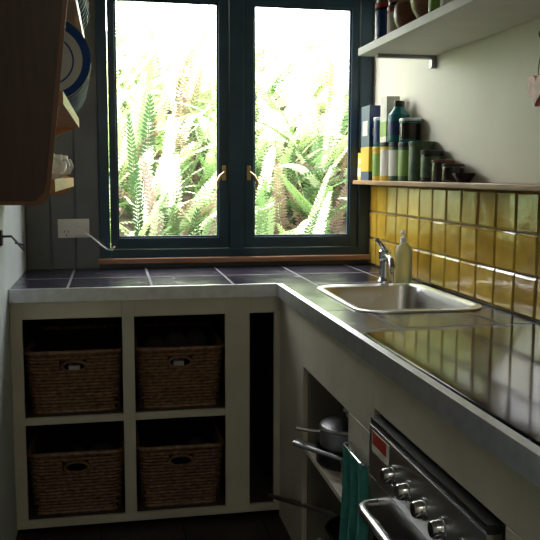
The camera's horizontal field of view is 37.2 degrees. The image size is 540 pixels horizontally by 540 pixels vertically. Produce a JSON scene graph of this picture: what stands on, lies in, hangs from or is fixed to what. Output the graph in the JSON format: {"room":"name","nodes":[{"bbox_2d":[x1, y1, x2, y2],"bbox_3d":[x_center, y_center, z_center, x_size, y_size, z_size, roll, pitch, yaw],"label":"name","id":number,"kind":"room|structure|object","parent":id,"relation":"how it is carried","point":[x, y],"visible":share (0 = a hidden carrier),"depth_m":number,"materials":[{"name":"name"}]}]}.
{"room":"kitchen","nodes":[
{"label":"kitchen","id":0,"kind":"room"},
{"bbox_2d":[0,205,26,539],"bbox_3d":[-0.661,-0.064,1.182,0.120,2.450,4.720,-1,7,-11],"label":"wall","id":1,"kind":"structure","parent":0,"point":[12,217],"depth_m":2.74,"materials":[{"name":"paint"}]},
{"bbox_2d":[0,230,24,250],"bbox_3d":[-0.896,-0.101,2.806,0.043,0.099,0.384,-1,7,-11],"label":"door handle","id":2,"kind":"object","parent":1,"relation":"attached to","point":[2,236],"visible":1,"depth_m":2.64,"materials":[{"name":"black metal"}]},
{"bbox_2d":[0,0,84,204],"bbox_3d":[-0.664,-0.648,2.280,0.314,0.888,1.003,-1,7,-11],"label":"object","id":3,"kind":"object","parent":1,"relation":"attached to","point":[34,111],"visible":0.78,"depth_m":1.82,"materials":[{"name":"brown wood"}]},
{"bbox_2d":[52,156,60,174],"bbox_3d":[-0.645,-0.289,2.267,0.103,0.085,0.086,-1,7,-11],"label":"teacup","id":4,"kind":"object","parent":3,"relation":"in","point":[54,158],"visible":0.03,"depth_m":2.30,"materials":[{"name":"white ceramic"}]},
{"bbox_2d":[52,154,63,174],"bbox_3d":[-0.676,-0.302,2.379,0.098,0.085,0.086,2,7,14],"label":"teacup","id":5,"kind":"object","parent":3,"relation":"in","point":[61,163],"visible":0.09,"depth_m":2.40,"materials":[{"name":"white ceramic"}]},
{"bbox_2d":[51,154,70,178],"bbox_3d":[-0.685,-0.317,2.497,0.098,0.085,0.086,4,8,31],"label":"teacup","id":6,"kind":"object","parent":3,"relation":"in","point":[55,166],"visible":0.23,"depth_m":2.49,"materials":[{"name":"white ceramic"}]},
{"bbox_2d":[58,155,73,177],"bbox_3d":[-0.694,-0.331,2.621,0.106,0.085,0.086,-1,7,-11],"label":"teacup","id":7,"kind":"object","parent":3,"relation":"in","point":[63,156],"visible":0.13,"depth_m":2.60,"materials":[{"name":"white ceramic"}]},
{"bbox_2d":[59,21,90,96],"bbox_3d":[-0.559,-0.530,2.017,0.212,0.211,0.038,-1,7,-11],"label":"dinner plate","id":8,"kind":"object","parent":3,"relation":"in","point":[76,58],"visible":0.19,"depth_m":2.03,"materials":[{"name":"white"}]},
{"bbox_2d":[67,67,90,99],"bbox_3d":[-0.575,-0.540,2.082,0.216,0.215,0.038,-1,7,-11],"label":"dinner plate","id":9,"kind":"object","parent":3,"relation":"in","point":[81,88],"visible":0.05,"depth_m":2.09,"materials":[{"name":"white ceramic"}]},
{"bbox_2d":[69,78,88,102],"bbox_3d":[-0.607,-0.554,2.213,0.212,0.211,0.038,-1,7,-11],"label":"dinner plate","id":10,"kind":"object","parent":3,"relation":"in","point":[81,92],"visible":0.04,"depth_m":2.22,"materials":[{"name":"white ceramic"}]},
{"bbox_2d":[72,88,86,107],"bbox_3d":[-0.655,-0.577,2.410,0.212,0.211,0.038,-1,7,-11],"label":"dinner plate","id":11,"kind":"object","parent":3,"relation":"in","point":[74,105],"visible":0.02,"depth_m":2.42,"materials":[{"name":"white ceramic"}]},
{"bbox_2d":[70,75,89,104],"bbox_3d":[-0.623,-0.564,2.279,0.216,0.215,0.038,-1,7,-11],"label":"dinner plate","id":12,"kind":"object","parent":3,"relation":"in","point":[78,98],"visible":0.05,"depth_m":2.29,"materials":[{"name":"white ceramic"}]},
{"bbox_2d":[73,86,87,108],"bbox_3d":[-0.671,-0.587,2.476,0.216,0.215,0.038,-1,7,-11],"label":"dinner plate","id":13,"kind":"object","parent":3,"relation":"in","point":[87,86],"visible":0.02,"depth_m":2.49,"materials":[{"name":"white ceramic"}]},
{"bbox_2d":[79,0,85,13],"bbox_3d":[-0.646,-0.825,2.383,0.200,0.199,0.037,-1,7,-11],"label":"dinner plate","id":14,"kind":"object","parent":3,"relation":"in","point":[84,3],"visible":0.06,"depth_m":2.39,"materials":[{"name":"white ceramic"}]},
{"bbox_2d":[80,0,87,17],"bbox_3d":[-0.659,-0.833,2.449,0.200,0.199,0.037,-1,7,-11],"label":"dinner plate","id":15,"kind":"object","parent":3,"relation":"in","point":[85,7],"visible":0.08,"depth_m":2.46,"materials":[{"name":"white ceramic"}]},
{"bbox_2d":[81,1,87,21],"bbox_3d":[-0.673,-0.841,2.515,0.200,0.199,0.037,-1,7,-11],"label":"dinner plate","id":16,"kind":"object","parent":3,"relation":"in","point":[85,13],"visible":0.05,"depth_m":2.53,"materials":[{"name":"white ceramic"}]},
{"bbox_2d":[82,4,88,25],"bbox_3d":[-0.686,-0.849,2.582,0.200,0.199,0.037,-1,7,-11],"label":"dinner plate","id":17,"kind":"object","parent":3,"relation":"in","point":[86,16],"visible":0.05,"depth_m":2.59,"materials":[{"name":"white ceramic"}]},
{"bbox_2d":[83,12,88,29],"bbox_3d":[-0.699,-0.856,2.648,0.200,0.199,0.037,-1,7,-11],"label":"dinner plate","id":18,"kind":"object","parent":3,"relation":"in","point":[86,22],"visible":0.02,"depth_m":2.66,"materials":[{"name":"white ceramic"}]},
{"bbox_2d":[16,455,307,539],"bbox_3d":[0.152,1.194,1.431,1.764,0.100,4.840,-1,7,-11],"label":"floor","id":19,"kind":"structure","parent":0,"point":[268,525],"depth_m":2.95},
{"bbox_2d":[9,296,279,530],"bbox_3d":[-0.494,0.493,3.257,0.984,0.858,0.626,-1,7,-11],"label":"base cabinet","id":20,"kind":"object","parent":19,"relation":"on","point":[246,414],"visible":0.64,"depth_m":3.00,"materials":[{"name":"beige paint"}]},
{"bbox_2d":[23,324,122,414],"bbox_3d":[-0.758,0.380,3.155,0.359,0.239,0.524,-1,7,-11],"label":"wicker basket","id":21,"kind":"object","parent":20,"relation":"in","point":[71,368],"visible":1,"depth_m":2.93,"materials":[{"name":"brown wicker"}]},
{"bbox_2d":[27,421,123,515],"bbox_3d":[-0.760,0.757,3.200,0.359,0.244,0.524,-1,7,-11],"label":"wicker basket","id":22,"kind":"object","parent":20,"relation":"in","point":[75,467],"visible":0.94,"depth_m":2.98,"materials":[{"name":"brown wicker"}]},
{"bbox_2d":[134,321,223,408],"bbox_3d":[-0.382,0.361,3.227,0.339,0.263,0.524,-1,7,-11],"label":"wicker basket","id":23,"kind":"object","parent":20,"relation":"in","point":[178,364],"visible":0.97,"depth_m":3.00,"materials":[{"name":"brown wicker"}]},
{"bbox_2d":[136,416,223,506],"bbox_3d":[-0.384,0.750,3.273,0.339,0.244,0.524,-1,7,-11],"label":"wicker basket","id":24,"kind":"object","parent":20,"relation":"in","point":[179,460],"visible":0.91,"depth_m":3.05,"materials":[{"name":"brown wicker"}]},
{"bbox_2d":[279,299,539,539],"bbox_3d":[0.532,0.651,1.956,0.548,0.858,2.341,-1,7,-11],"label":"base cabinet","id":25,"kind":"object","parent":19,"relation":"on","point":[337,378],"visible":0.37,"depth_m":2.17,"materials":[{"name":"beige paint"}]},
{"bbox_2d":[8,263,539,488],"bbox_3d":[-0.001,0.177,2.111,1.521,0.047,2.979,-1,7,-11],"label":"countertop","id":26,"kind":"structure","parent":25,"relation":"on","point":[296,285],"depth_m":2.62,"materials":[{"name":"tile"}]},
{"bbox_2d":[375,238,395,282],"bbox_3d":[0.421,-0.030,2.955,0.070,0.176,0.204,1,7,4],"label":"kitchen faucet","id":27,"kind":"object","parent":26,"relation":"on","point":[387,262],"visible":0.99,"depth_m":3.01,"materials":[{"name":"silver metal"}]},
{"bbox_2d":[317,283,481,312],"bbox_3d":[0.412,0.165,2.684,0.415,0.162,0.600,-1,7,-11],"label":"sink","id":28,"kind":"object","parent":26,"relation":"in","point":[379,297],"visible":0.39,"depth_m":2.92,"materials":[{"name":"silver metal"}]},
{"bbox_2d":[394,230,412,282],"bbox_3d":[0.506,-0.052,3.027,0.068,0.202,0.076,-1,7,-11],"label":"dish soap bottle","id":29,"kind":"object","parent":26,"relation":"on","point":[402,272],"visible":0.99,"depth_m":3.01,"materials":[{"name":"white plastic"}]},
{"bbox_2d":[364,326,539,444],"bbox_3d":[0.615,0.230,1.488,0.520,0.004,1.255,-1,7,-11],"label":"cooktop","id":30,"kind":"object","parent":26,"relation":"on","point":[497,370],"visible":1,"depth_m":1.72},
{"bbox_2d":[268,493,339,539],"bbox_3d":[0.139,0.817,2.609,0.214,0.082,0.605,-6,9,-44],"label":"frying pan","id":31,"kind":"object","parent":25,"relation":"in","point":[332,527],"visible":0.43,"depth_m":2.59,"materials":[{"name":"black metal"}]},
{"bbox_2d":[292,440,342,485],"bbox_3d":[0.204,0.582,2.338,0.364,0.076,0.176,3,7,24],"label":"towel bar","id":32,"kind":"object","parent":25,"relation":"in","point":[294,443],"visible":0.07,"depth_m":2.41,"materials":[{"name":"silver metal"}]},
{"bbox_2d":[295,438,342,471],"bbox_3d":[0.215,0.571,2.498,0.246,0.061,0.197,-1,7,-11],"label":"saucepan","id":33,"kind":"object","parent":25,"relation":"in","point":[328,463],"visible":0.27,"depth_m":2.45,"materials":[{"name":"silver"}]},
{"bbox_2d":[295,407,348,453],"bbox_3d":[0.221,0.482,2.497,0.239,0.122,0.187,4,8,30],"label":"saucepan","id":34,"kind":"object","parent":33,"relation":"on","point":[333,430],"visible":0.5,"depth_m":2.44,"materials":[{"name":"silver metal"}]},
{"bbox_2d":[343,441,368,465],"bbox_3d":[0.219,0.465,2.033,0.030,0.006,0.171,-1,7,-11],"label":"towel bar","id":35,"kind":"object","parent":25,"relation":"attached to","point":[344,443],"visible":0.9,"depth_m":2.02,"materials":[{"name":"silver metal"}]},
{"bbox_2d":[339,446,368,539],"bbox_3d":[0.217,0.654,2.047,0.031,0.372,0.188,-1,7,-13],"label":"dish towel","id":36,"kind":"object","parent":35,"relation":"hanging from","point":[355,478],"visible":0.9,"depth_m":2.03,"materials":[{"name":"teal fabric"}]},
{"bbox_2d":[357,416,506,539],"bbox_3d":[0.534,0.742,1.692,0.597,0.736,0.605,-1,7,-11],"label":"built-in oven","id":37,"kind":"object","parent":19,"relation":"on","point":[412,497],"visible":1,"depth_m":1.64,"materials":[{"name":"silver metal"}]},
{"bbox_2d":[25,0,373,373],"bbox_3d":[-0.298,-0.345,3.577,1.524,2.450,0.128,-1,7,-11],"label":"wall","id":38,"kind":"structure","parent":0,"point":[44,249],"depth_m":3.41,"materials":[{"name":"grey paint"}]},
{"bbox_2d":[58,219,114,250],"bbox_3d":[-0.779,-0.150,3.413,0.246,0.134,0.052,1,7,4],"label":"power outlet","id":39,"kind":"object","parent":38,"relation":"attached to","point":[67,228],"visible":1,"depth_m":3.41,"materials":[{"name":"white plastic"}]},
{"bbox_2d":[95,0,373,257],"bbox_3d":[-0.144,-0.655,3.542,1.205,1.185,0.144,-1,7,-11],"label":"window","id":40,"kind":"structure","parent":38,"relation":"in","point":[235,19],"depth_m":3.51,"materials":[{"name":"teal paint"}]},
{"bbox_2d":[98,254,370,264],"bbox_3d":[-0.150,-0.055,3.606,1.215,0.023,0.155,-1,7,-11],"label":"window sill","id":41,"kind":"structure","parent":38,"relation":"attached to","point":[158,260],"depth_m":3.53,"materials":[{"name":"brown wood"}]},
{"bbox_2d":[369,0,539,321],"bbox_3d":[0.952,-0.095,1.498,0.120,2.450,4.720,-1,7,-11],"label":"wall","id":42,"kind":"structure","parent":0,"point":[476,106],"depth_m":2.56,"materials":[{"name":"paint"}]},
{"bbox_2d":[353,180,539,191],"bbox_3d":[0.704,-0.226,2.191,0.093,0.018,2.956,-1,7,-11],"label":"ledge shelf","id":43,"kind":"object","parent":42,"relation":"attached to","point":[463,185],"visible":1,"depth_m":2.52,"materials":[{"name":"brown wood"}]},
{"bbox_2d":[358,153,360,179],"bbox_3d":[0.427,-0.459,3.563,0.062,0.120,0.052,-1,7,-11],"label":"food box","id":44,"kind":"object","parent":43,"relation":"on","point":[359,154],"visible":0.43,"depth_m":3.56,"materials":[{"name":"yellow cardboard"}]},
{"bbox_2d":[360,105,380,179],"bbox_3d":[0.445,-0.544,3.448,0.077,0.315,0.112,-1,7,-11],"label":"food box","id":45,"kind":"object","parent":43,"relation":"on","point":[369,112],"visible":0.66,"depth_m":3.41,"materials":[{"name":"blue"}]},
{"bbox_2d":[372,147,379,180],"bbox_3d":[0.467,-0.445,3.357,0.079,0.140,0.079,-1,7,-11],"label":"tin","id":46,"kind":"object","parent":43,"relation":"on","point":[376,150],"visible":0.38,"depth_m":3.33,"materials":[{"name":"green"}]},
{"bbox_2d":[373,117,380,146],"bbox_3d":[0.468,-0.575,3.341,0.075,0.120,0.075,-1,7,-11],"label":"tin","id":47,"kind":"object","parent":46,"relation":"on","point":[376,137],"visible":0.44,"depth_m":3.32,"materials":[{"name":"teal metal"}]},
{"bbox_2d":[380,142,388,180],"bbox_3d":[0.491,-0.441,3.264,0.087,0.155,0.087,-1,7,-11],"label":"tin","id":48,"kind":"object","parent":43,"relation":"on","point":[384,146],"visible":0.4,"depth_m":3.23,"materials":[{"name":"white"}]},
{"bbox_2d":[380,96,399,141],"bbox_3d":[0.485,-0.609,3.248,0.057,0.180,0.077,-1,7,-11],"label":"packet","id":49,"kind":"object","parent":48,"relation":"on","point":[387,102],"visible":0.63,"depth_m":3.22,"materials":[{"name":"white cardboard"}]},
{"bbox_2d":[388,142,399,180],"bbox_3d":[0.512,-0.426,3.158,0.092,0.150,0.092,-1,7,-11],"label":"tin","id":50,"kind":"object","parent":43,"relation":"on","point":[393,146],"visible":0.42,"depth_m":3.13,"materials":[{"name":"white metal"}]},
{"bbox_2d":[387,101,409,142],"bbox_3d":[0.506,-0.582,3.148,0.086,0.160,0.086,-1,7,-11],"label":"sauce bottle","id":51,"kind":"object","parent":50,"relation":"on","point":[398,112],"visible":0.66,"depth_m":3.12,"materials":[{"name":"teal plastic"}]},
{"bbox_2d":[398,142,408,180],"bbox_3d":[0.533,-0.411,3.051,0.094,0.145,0.094,-1,7,-11],"label":"tin","id":52,"kind":"object","parent":43,"relation":"on","point":[403,151],"visible":0.37,"depth_m":3.02,"materials":[{"name":"green metal"}]},
{"bbox_2d":[399,118,420,142],"bbox_3d":[0.532,-0.530,3.046,0.083,0.090,0.083,-1,7,-11],"label":"tin","id":53,"kind":"object","parent":52,"relation":"on","point":[409,128],"visible":0.88,"depth_m":3.01,"materials":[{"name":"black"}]},
{"bbox_2d":[408,141,434,180],"bbox_3d":[0.554,-0.398,2.943,0.094,0.145,0.094,-1,7,-11],"label":"tin","id":54,"kind":"object","parent":43,"relation":"on","point":[415,147],"visible":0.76,"depth_m":2.91,"materials":[{"name":"green metal"}]},
{"bbox_2d":[420,150,443,181],"bbox_3d":[0.575,-0.369,2.843,0.083,0.110,0.083,-1,7,-11],"label":"tin","id":55,"kind":"object","parent":43,"relation":"on","point":[427,156],"visible":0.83,"depth_m":2.81,"materials":[{"name":"green metal"}]},
{"bbox_2d":[431,160,454,181],"bbox_3d":[0.593,-0.340,2.753,0.077,0.075,0.077,-1,7,-11],"label":"jam jar","id":56,"kind":"object","parent":43,"relation":"on","point":[436,164],"visible":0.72,"depth_m":2.72,"materials":[{"name":"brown glass"}]},
{"bbox_2d":[442,164,464,181],"bbox_3d":[0.610,-0.323,2.671,0.075,0.060,0.075,-1,7,-11],"label":"jam jar","id":57,"kind":"object","parent":43,"relation":"on","point":[447,169],"visible":0.77,"depth_m":2.64,"materials":[{"name":"brown glass"}]},
{"bbox_2d":[452,173,475,181],"bbox_3d":[0.626,-0.298,2.590,0.076,0.030,0.076,-1,7,-11],"label":"dish","id":58,"kind":"object","parent":43,"relation":"on","point":[459,177],"visible":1,"depth_m":2.56,"materials":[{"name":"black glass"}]},
{"bbox_2d":[358,0,539,68],"bbox_3d":[0.642,-0.660,1.999,0.272,0.072,1.947,-1,7,-11],"label":"storage shelf","id":59,"kind":"object","parent":42,"relation":"attached to","point":[457,23],"visible":1,"depth_m":2.37,"materials":[{"name":"paint"}]},
{"bbox_2d":[375,1,387,39],"bbox_3d":[0.407,-0.855,2.778,0.087,0.130,0.087,-1,7,-11],"label":"jar","id":60,"kind":"object","parent":59,"relation":"on","point":[381,7],"visible":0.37,"depth_m":2.75,"materials":[{"name":"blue glass"}]},
{"bbox_2d":[387,5,397,33],"bbox_3d":[0.430,-0.829,2.688,0.077,0.100,0.077,-1,7,-11],"label":"spice jar","id":61,"kind":"object","parent":59,"relation":"on","point":[391,25],"visible":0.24,"depth_m":2.66,"materials":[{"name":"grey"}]},
{"bbox_2d":[388,0,399,6],"bbox_3d":[0.430,-0.924,2.677,0.073,0.090,0.073,-1,7,-11],"label":"spice jar","id":62,"kind":"object","parent":61,"relation":"on","point":[390,2],"visible":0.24,"depth_m":2.66,"materials":[{"name":"clear glass"}]},
{"bbox_2d":[394,0,416,27],"bbox_3d":[0.457,-0.840,2.574,0.120,0.148,0.120,-1,7,-11],"label":"ginger jar","id":63,"kind":"object","parent":59,"relation":"on","point":[403,14],"visible":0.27,"depth_m":2.54,"materials":[{"name":"brown ceramic"}]},
{"bbox_2d":[410,0,428,18],"bbox_3d":[0.489,-0.785,2.443,0.124,0.070,0.124,-1,7,-11],"label":"ceramic bowl","id":64,"kind":"object","parent":59,"relation":"on","point":[419,7],"visible":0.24,"depth_m":2.41,"materials":[{"name":"ceramic"}]},
{"bbox_2d":[428,0,439,12],"bbox_3d":[0.497,-0.796,2.325,0.075,0.120,0.075,-1,7,-11],"label":"spice jar","id":65,"kind":"object","parent":59,"relation":"on","point":[432,4],"visible":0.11,"depth_m":2.31,"materials":[{"name":"green metal"}]},
{"bbox_2d":[440,0,452,6],"bbox_3d":[0.514,-0.781,2.240,0.075,0.110,0.075,-1,7,-11],"label":"spice jar","id":66,"kind":"object","parent":59,"relation":"on","point":[442,2],"visible":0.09,"depth_m":2.22,"materials":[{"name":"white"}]},
{"bbox_2d":[367,185,539,321],"bbox_3d":[0.741,-0.040,2.232,0.012,0.360,2.978,-1,7,-11],"label":"tile backsplash","id":67,"kind":"structure","parent":42,"relation":"attached to","point":[483,245],"depth_m":2.64,"materials":[{"name":"yellow tile"}]},
{"bbox_2d":[527,59,539,106],"bbox_3d":[0.736,-0.519,2.206,0.013,0.136,0.096,-1,7,-11],"label":"heart ornament","id":68,"kind":"object","parent":42,"relation":"attached to","point":[533,82],"visible":1,"depth_m":2.21,"materials":[{"name":"wood"}]},
{"label":"outside","id":69,"kind":"structure","parent":0,"visible":0},
{"bbox_2d":[106,1,348,247],"bbox_3d":[-0.646,-0.892,6.531,8.000,3.541,5.870,-1,7,-11],"label":"plants","id":70,"kind":"object","parent":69,"point":[167,169],"visible":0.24,"depth_m":5.48,"materials":[{"name":"green fern leaves"}]}
]}

